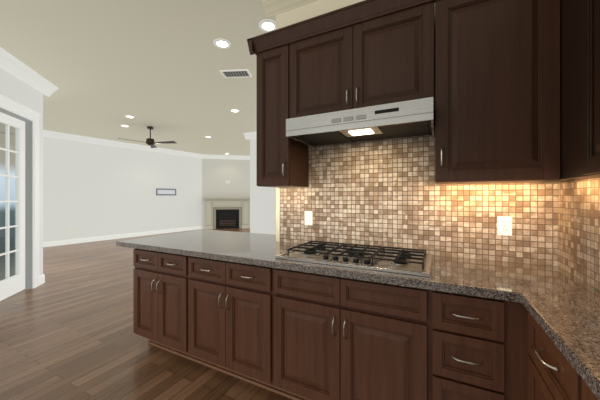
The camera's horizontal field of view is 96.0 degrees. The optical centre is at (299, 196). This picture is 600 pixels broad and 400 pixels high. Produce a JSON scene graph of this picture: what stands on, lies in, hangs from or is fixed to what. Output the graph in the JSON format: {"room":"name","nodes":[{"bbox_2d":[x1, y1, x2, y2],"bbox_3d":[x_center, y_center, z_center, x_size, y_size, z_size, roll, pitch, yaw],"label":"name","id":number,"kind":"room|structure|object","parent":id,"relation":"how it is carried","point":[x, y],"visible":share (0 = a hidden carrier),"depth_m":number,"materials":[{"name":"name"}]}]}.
{"room":"kitchen","nodes":[
{"label":"kitchen","id":0,"kind":"room"},
{"bbox_2d":[15,128,15,273],"bbox_3d":[-5.786,-0.208,5.006,3.890,3.050,0.120,0,0,27],"label":"wall","id":1,"kind":"structure","parent":0,"point":[15,202],"depth_m":4.30,"materials":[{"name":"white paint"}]},
{"bbox_2d":[0,68,42,275],"bbox_3d":[-3.288,-0.208,1.916,0.150,3.050,4.600,0,0,-18],"label":"wall","id":2,"kind":"structure","parent":0,"point":[15,89],"depth_m":3.91,"materials":[{"name":"white paint"}]},
{"bbox_2d":[0,112,24,300],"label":"french door","id":3,"kind":"structure","parent":2,"relation":"in","point":[12,285],"depth_m":3.67,"materials":[{"name":"white wood"}]},
{"bbox_2d":[0,94,40,288],"bbox_3d":[-3.642,0.040,3.063,0.182,2.555,1.954,0,0,-18],"label":"door frame","id":4,"kind":"structure","parent":2,"relation":"attached to","point":[31,202],"depth_m":3.87,"materials":[{"name":"white wood"}]},
{"bbox_2d":[0,47,58,96],"bbox_3d":[-3.174,-1.655,2.025,3.444,0.155,3.444,0,0,27],"label":"crown molding","id":5,"kind":"structure","parent":2,"relation":"attached to","point":[15,67],"depth_m":3.62,"materials":[{"name":"white"}]},
{"bbox_2d":[43,137,201,241],"bbox_3d":[-5.811,-0.208,8.557,0.120,3.050,6.214,0,0,34],"label":"wall","id":6,"kind":"structure","parent":0,"point":[92,190],"depth_m":8.43,"materials":[{"name":"white paint"}]},
{"bbox_2d":[43,226,201,246],"bbox_3d":[-5.755,1.250,8.519,0.756,0.135,6.172,0,0,27],"label":"baseboard","id":7,"kind":"structure","parent":6,"relation":"attached to","point":[73,241],"depth_m":8.42,"materials":[{"name":"white wood"}]},
{"bbox_2d":[43,130,203,158],"bbox_3d":[-5.705,-1.655,8.486,0.874,0.155,6.186,0,0,27],"label":"crown molding","id":8,"kind":"structure","parent":6,"relation":"attached to","point":[50,134],"depth_m":8.36,"materials":[{"name":"white wood"}]},
{"bbox_2d":[156,189,175,194],"bbox_3d":[-4.865,-0.183,9.841,0.020,0.230,0.740,0,0,34],"label":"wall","id":9,"kind":"structure","parent":6,"relation":"attached to","point":[165,191],"depth_m":9.82,"materials":[{"name":"grey"}]},
{"bbox_2d":[0,0,275,155],"bbox_3d":[-2.119,-1.763,5.473,11.200,0.060,12.100,0,0,27],"label":"ceiling","id":10,"kind":"structure","parent":0,"point":[105,67],"depth_m":3.56,"materials":[{"name":"beige paint"}]},
{"bbox_2d":[118,126,175,147],"bbox_3d":[-3.686,-1.508,6.568,1.223,0.450,1.190,0,0,27],"label":"ceiling fan","id":11,"kind":"object","parent":10,"relation":"hanging from","point":[150,141],"visible":1,"depth_m":6.61,"materials":[{"name":"brown metal"}]},
{"bbox_2d":[213,38,230,48],"bbox_3d":[-0.877,-1.727,3.044,0.190,0.012,0.190,0,0,27],"label":"recessed light","id":12,"kind":"object","parent":10,"relation":"in","point":[221,43],"visible":0.98,"depth_m":3.04,"materials":[{"name":"white"}]},
{"bbox_2d":[219,69,251,77],"bbox_3d":[-0.893,-1.726,3.782,0.400,0.012,0.220,0,0,5],"label":"ceiling vent","id":13,"kind":"object","parent":10,"relation":"in","point":[239,73],"visible":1,"depth_m":3.78,"materials":[{"name":"white metal"}]},
{"bbox_2d":[259,19,275,31],"bbox_3d":[-0.320,-1.727,2.727,0.190,0.012,0.190,0,0,27],"label":"recessed light","id":14,"kind":"object","parent":10,"relation":"in","point":[267,25],"visible":0.92,"depth_m":2.72,"materials":[{"name":"white plastic"}]},
{"bbox_2d":[0,228,292,399],"bbox_3d":[-2.119,1.347,5.473,11.200,0.060,12.100,0,0,27],"label":"floor","id":15,"kind":"structure","parent":0,"point":[66,330],"depth_m":2.38,"materials":[{"name":"brown wood"}]},
{"bbox_2d":[133,248,192,360],"bbox_3d":[-0.914,0.878,2.591,0.765,0.878,0.940,0,0,27],"label":"base cabinet","id":16,"kind":"object","parent":15,"relation":"on","point":[162,282],"depth_m":2.16,"materials":[{"name":"brown wood"}]},
{"bbox_2d":[193,257,224,372],"bbox_3d":[-0.500,0.878,2.380,0.445,0.878,0.940,0,0,27],"label":"base cabinet","id":17,"kind":"object","parent":15,"relation":"on","point":[208,274],"depth_m":1.94,"materials":[{"name":"brown wood"}]},
{"bbox_2d":[203,197,249,228],"bbox_3d":[-3.007,0.664,11.212,1.924,1.303,0.214,0,0,-12],"label":"fireplace","id":18,"kind":"object","parent":15,"relation":"on","point":[226,212],"visible":1,"depth_m":11.24,"materials":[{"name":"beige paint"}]},
{"bbox_2d":[225,261,280,394],"bbox_3d":[-0.196,0.878,2.054,0.508,0.878,0.636,0,0,27],"label":"base cabinet","id":19,"kind":"object","parent":15,"relation":"on","point":[252,292],"depth_m":1.76,"materials":[{"name":"brown wood"}]},
{"bbox_2d":[281,269,432,399],"bbox_3d":[0.334,0.878,1.785,0.960,0.878,0.636,0,0,27],"label":"base cabinet","id":20,"kind":"object","parent":15,"relation":"on","point":[294,335],"depth_m":1.46,"materials":[{"name":"brown wood"}]},
{"bbox_2d":[116,229,519,301],"bbox_3d":[-0.145,0.417,2.220,2.850,0.040,1.024,0,0,27],"label":"countertop","id":21,"kind":"structure","parent":20,"relation":"on","point":[457,275],"depth_m":1.64,"materials":[{"name":"stone"}]},
{"bbox_2d":[275,241,431,276],"bbox_3d":[0.359,0.371,1.769,0.900,0.050,0.520,0,0,27],"label":"cooktop","id":22,"kind":"object","parent":21,"relation":"in","point":[417,262],"visible":1,"depth_m":1.67,"materials":[{"name":"silver metal"}]},
{"bbox_2d":[433,290,520,399],"bbox_3d":[0.897,0.878,1.498,0.445,0.878,0.636,0,0,27],"label":"base cabinet","id":23,"kind":"object","parent":15,"relation":"on","point":[477,340],"depth_m":1.20,"materials":[{"name":"brown wood"}]},
{"bbox_2d":[496,261,599,399],"bbox_3d":[0.573,0.417,0.104,0.321,0.040,3.417,0,0,27],"label":"countertop","id":24,"kind":"structure","parent":23,"relation":"on","point":[561,306],"depth_m":0.96,"materials":[{"name":"stone"}]},
{"bbox_2d":[521,303,568,399],"bbox_3d":[0.933,0.878,0.790,0.301,0.878,0.518,0,0,27],"label":"base cabinet","id":25,"kind":"object","parent":15,"relation":"on","point":[544,369],"depth_m":0.97,"materials":[{"name":"brown wood"}]},
{"bbox_2d":[569,363,597,399],"bbox_3d":[0.661,0.878,0.257,0.301,0.878,0.820,0,0,27],"label":"base cabinet","id":26,"kind":"object","parent":15,"relation":"on","point":[578,389],"depth_m":0.70,"materials":[{"name":"brown wood"}]},
{"bbox_2d":[202,159,249,228],"bbox_3d":[-3.042,-0.208,11.377,2.047,3.050,0.120,0,0,-12],"label":"wall","id":27,"kind":"structure","parent":0,"point":[217,174],"depth_m":11.29,"materials":[{"name":"grey paint"}]},
{"bbox_2d":[202,154,249,159],"bbox_3d":[-2.935,-1.655,11.210,1.538,0.155,1.433,0,0,27],"label":"crown molding","id":28,"kind":"structure","parent":27,"relation":"attached to","point":[235,157],"depth_m":11.23,"materials":[{"name":"white wood"}]},
{"bbox_2d":[250,139,275,234],"bbox_3d":[1.030,-0.208,6.236,5.320,3.050,0.120,0,0,27],"label":"wall","id":29,"kind":"structure","parent":0,"point":[262,210],"depth_m":7.25,"materials":[{"name":"white paint"}]},
{"bbox_2d":[243,131,256,139],"bbox_3d":[0.858,-1.655,6.180,5.335,0.155,0.135,0,0,27],"label":"crown molding","id":30,"kind":"structure","parent":29,"relation":"attached to","point":[250,135],"depth_m":7.29,"materials":[{"name":"white"}]},
{"bbox_2d":[276,0,559,264],"bbox_3d":[0.721,-0.208,2.016,2.040,3.050,0.120,0,0,27],"label":"wall","id":31,"kind":"structure","parent":0,"point":[304,12],"depth_m":2.30,"materials":[{"name":"beige paint"}]},
{"bbox_2d":[255,36,308,187],"bbox_3d":[-0.105,-0.608,2.171,0.356,1.050,0.346,0,0,27],"label":"upper cabinet","id":32,"kind":"object","parent":31,"relation":"attached to","point":[282,161],"depth_m":2.02,"materials":[{"name":"brown wood"}]},
{"bbox_2d":[262,0,316,17],"bbox_3d":[0.524,-1.683,1.997,1.890,0.100,0.092,0,0,27],"label":"crown molding","id":33,"kind":"structure","parent":31,"relation":"attached to","point":[272,8],"depth_m":2.31,"materials":[{"name":"beige paint"}]},
{"bbox_2d":[299,0,438,116],"bbox_3d":[0.421,-0.831,1.903,0.948,0.604,0.346,0,0,27],"label":"upper cabinet","id":34,"kind":"object","parent":31,"relation":"attached to","point":[388,55],"depth_m":1.69,"materials":[{"name":"brown wood"}]},
{"bbox_2d":[286,97,433,147],"bbox_3d":[0.409,-0.462,1.818,0.884,0.118,0.489,0,0,27],"label":"range hood","id":35,"kind":"object","parent":34,"relation":"attached to","point":[411,118],"visible":1,"depth_m":1.65,"materials":[{"name":"silver metal"}]},
{"bbox_2d":[280,119,555,265],"bbox_3d":[0.650,-0.066,1.978,1.860,0.924,0.012,0,0,27],"label":"backsplash","id":36,"kind":"structure","parent":31,"relation":"attached to","point":[386,192],"depth_m":1.91,"materials":[{"name":"tile"}]},
{"bbox_2d":[305,211,312,224],"bbox_3d":[0.072,0.177,2.262,0.072,0.116,0.008,0,0,27],"label":"outlet","id":37,"kind":"object","parent":36,"relation":"attached to","point":[308,217],"visible":1,"depth_m":2.26,"materials":[{"name":"beige plastic"}]},
{"bbox_2d":[497,216,511,235],"bbox_3d":[1.257,0.177,1.658,0.072,0.116,0.008,0,0,27],"label":"outlet","id":38,"kind":"object","parent":36,"relation":"attached to","point":[504,225],"visible":1,"depth_m":1.66,"materials":[{"name":"beige plastic"}]},
{"bbox_2d":[434,0,566,184],"bbox_3d":[1.057,-0.608,1.579,0.604,1.050,0.346,0,0,27],"label":"upper cabinet","id":39,"kind":"object","parent":31,"relation":"attached to","point":[511,88],"depth_m":1.40,"materials":[{"name":"brown wood"}]},
{"bbox_2d":[556,178,599,289],"bbox_3d":[0.707,0.157,0.034,0.002,0.478,3.401,0,0,27],"label":"backsplash","id":40,"kind":"structure","parent":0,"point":[578,201],"depth_m":1.31,"materials":[{"name":"tile"}]},
{"label":"outside","id":41,"kind":"structure","parent":0,"visible":0},
{"bbox_2d":[0,123,14,280],"bbox_3d":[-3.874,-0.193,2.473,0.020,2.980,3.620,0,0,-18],"label":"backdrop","id":42,"kind":"structure","parent":41,"point":[12,171],"depth_m":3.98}
]}

